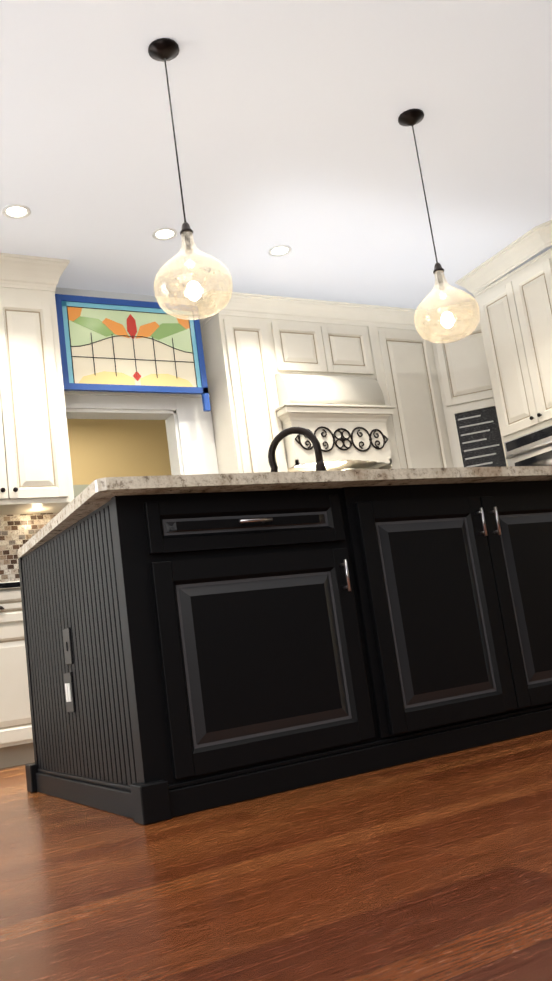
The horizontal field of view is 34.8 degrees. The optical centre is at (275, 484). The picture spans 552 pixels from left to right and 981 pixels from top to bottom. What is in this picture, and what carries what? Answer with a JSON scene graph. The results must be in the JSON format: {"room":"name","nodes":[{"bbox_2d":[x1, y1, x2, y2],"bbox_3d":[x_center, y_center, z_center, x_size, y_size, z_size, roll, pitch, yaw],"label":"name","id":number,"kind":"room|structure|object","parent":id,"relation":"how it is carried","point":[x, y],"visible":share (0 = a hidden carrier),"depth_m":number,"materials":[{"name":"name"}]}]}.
{"room":"kitchen","nodes":[
{"label":"kitchen","id":0,"kind":"room"},
{"bbox_2d":[0,287,197,582],"bbox_3d":[-2.378,0.163,4.872,10.880,2.900,0.240,-2,-12,-30],"label":"wall","id":1,"kind":"structure","parent":0,"point":[17,531],"depth_m":5.29,"materials":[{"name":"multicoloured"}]},
{"bbox_2d":[0,253,73,514],"bbox_3d":[-1.672,-0.591,5.198,0.942,1.499,0.402,-2,-12,-30],"label":"upper cabinet","id":2,"kind":"object","parent":1,"relation":"attached to","point":[35,471],"visible":1,"depth_m":5.18,"materials":[{"name":"beige wood"}]},
{"bbox_2d":[64,391,218,491],"bbox_3d":[-0.880,-0.036,5.748,1.110,1.165,0.290,-2,-12,-30],"label":"door frame","id":3,"kind":"structure","parent":1,"relation":"in","point":[195,436],"depth_m":5.93,"materials":[{"name":"white wood"}]},
{"bbox_2d":[55,294,210,411],"bbox_3d":[-0.926,-0.848,5.748,0.993,0.750,0.030,-2,-12,-30],"label":"window panel","id":4,"kind":"object","parent":3,"relation":"attached to","point":[115,345],"visible":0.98,"depth_m":5.74,"materials":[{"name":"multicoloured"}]},
{"bbox_2d":[200,310,287,473],"bbox_3d":[-0.212,-0.518,6.061,0.376,1.280,0.320,-2,-12,-30],"label":"upper cabinet","id":5,"kind":"object","parent":1,"relation":"attached to","point":[241,364],"depth_m":5.95,"materials":[{"name":"beige wood"}]},
{"bbox_2d":[271,314,338,375],"bbox_3d":[0.104,-0.944,6.354,0.485,0.428,0.320,-2,-12,-30],"label":"upper cabinet","id":6,"kind":"object","parent":1,"relation":"attached to","point":[303,346],"depth_m":6.24,"materials":[{"name":"beige wood"}]},
{"bbox_2d":[274,374,395,471],"bbox_3d":[0.367,-0.331,6.253,0.926,0.870,0.471,-2,-12,-30],"label":"range hood","id":7,"kind":"object","parent":1,"relation":"attached to","point":[343,419],"visible":0.81,"depth_m":6.10,"materials":[{"name":"white wood"}]},
{"bbox_2d":[327,318,378,378],"bbox_3d":[0.432,-0.954,6.543,0.485,0.428,0.320,-2,-12,-30],"label":"upper cabinet","id":8,"kind":"object","parent":1,"relation":"attached to","point":[353,341],"depth_m":6.45,"materials":[{"name":"beige wood"}]},
{"bbox_2d":[371,322,454,468],"bbox_3d":[0.958,-0.553,6.737,0.600,1.280,0.320,-2,-12,-30],"label":"upper cabinet","id":9,"kind":"object","parent":1,"relation":"attached to","point":[439,397],"depth_m":6.62,"materials":[{"name":"beige wood"}]},
{"bbox_2d":[431,310,506,466],"bbox_3d":[1.599,-0.608,6.915,0.691,1.280,0.660,-2,-12,-30],"label":"upper cabinet","id":10,"kind":"object","parent":1,"relation":"attached to","point":[464,376],"depth_m":6.71,"materials":[{"name":"beige wood"}]},
{"bbox_2d":[67,419,170,497],"bbox_3d":[-1.323,0.449,7.180,6.000,2.900,2.780,-2,-12,-30],"label":"wall","id":11,"kind":"structure","parent":0,"point":[101,448],"depth_m":8.76,"materials":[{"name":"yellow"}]},
{"bbox_2d":[0,730,551,980],"bbox_3d":[0.495,1.132,4.066,15.000,0.050,13.500,-2,-12,-30],"label":"floor","id":12,"kind":"structure","parent":0,"point":[437,868],"depth_m":1.57,"materials":[{"name":"brown wood"}]},
{"bbox_2d":[0,585,34,768],"bbox_3d":[-1.253,1.040,4.888,1.270,0.895,0.606,-2,-12,-30],"label":"base cabinet","id":13,"kind":"object","parent":12,"relation":"on","point":[16,743],"depth_m":4.50,"materials":[{"name":"beige wood"}]},
{"bbox_2d":[17,479,551,824],"bbox_3d":[0.423,0.562,3.545,2.595,0.890,1.290,-2,-12,-30],"label":"kitchen island","id":14,"kind":"object","parent":12,"relation":"on","point":[194,643],"depth_m":2.74,"materials":[{"name":"black wood"}]},
{"bbox_2d":[26,466,551,542],"bbox_3d":[0.467,0.053,3.388,2.630,0.035,0.845,-2,-12,-30],"label":"island countertop","id":15,"kind":"structure","parent":14,"relation":"on","point":[102,486],"depth_m":2.72,"materials":[{"name":"beige stone"}]},
{"bbox_2d":[455,220,551,465],"bbox_3d":[2.566,-0.379,5.608,1.178,2.900,2.342,-2,-12,-30],"label":"kitchen cabinet","id":16,"kind":"object","parent":12,"relation":"on","point":[515,306],"visible":0.67,"depth_m":6.12,"materials":[{"name":"beige wood"}]},
{"bbox_2d":[0,0,551,309],"bbox_3d":[0.100,-1.742,4.602,15.000,0.050,13.500,-2,-12,-30],"label":"ceiling","id":17,"kind":"structure","parent":0,"point":[294,134],"depth_m":4.43,"materials":[{"name":"white paint"}]},
{"bbox_2d":[2,204,30,218],"bbox_3d":[-1.405,-1.476,4.762,0.148,0.006,0.148,1,-13,-39],"label":"recessed light","id":18,"kind":"object","parent":17,"relation":"in","point":[15,211],"depth_m":4.76,"materials":[{"name":"white"}]},
{"bbox_2d":[152,228,176,240],"bbox_3d":[-0.662,-1.490,5.235,0.148,0.006,0.148,1,-13,-39],"label":"recessed light","id":19,"kind":"object","parent":17,"relation":"in","point":[163,234],"depth_m":5.24,"materials":[{"name":"white"}]},
{"bbox_2d":[148,38,232,319],"bbox_3d":[-0.389,-1.239,3.554,0.312,1.179,0.312,-2,-12,-30],"label":"pendant light","id":20,"kind":"object","parent":17,"relation":"hanging from","point":[164,50],"visible":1,"depth_m":3.48,"materials":[{"name":"clear glass"}]},
{"bbox_2d":[268,245,290,256],"bbox_3d":[0.025,-1.504,5.666,0.148,0.006,0.148,1,-13,-39],"label":"recessed light","id":21,"kind":"object","parent":17,"relation":"in","point":[280,250],"depth_m":5.66,"materials":[{"name":"white"}]},
{"bbox_2d":[398,109,479,343],"bbox_3d":[0.751,-1.260,4.279,0.312,1.179,0.312,-2,-12,-30],"label":"pendant light","id":22,"kind":"object","parent":17,"relation":"hanging from","point":[411,117],"visible":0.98,"depth_m":4.21,"materials":[{"name":"clear glass"}]}
]}

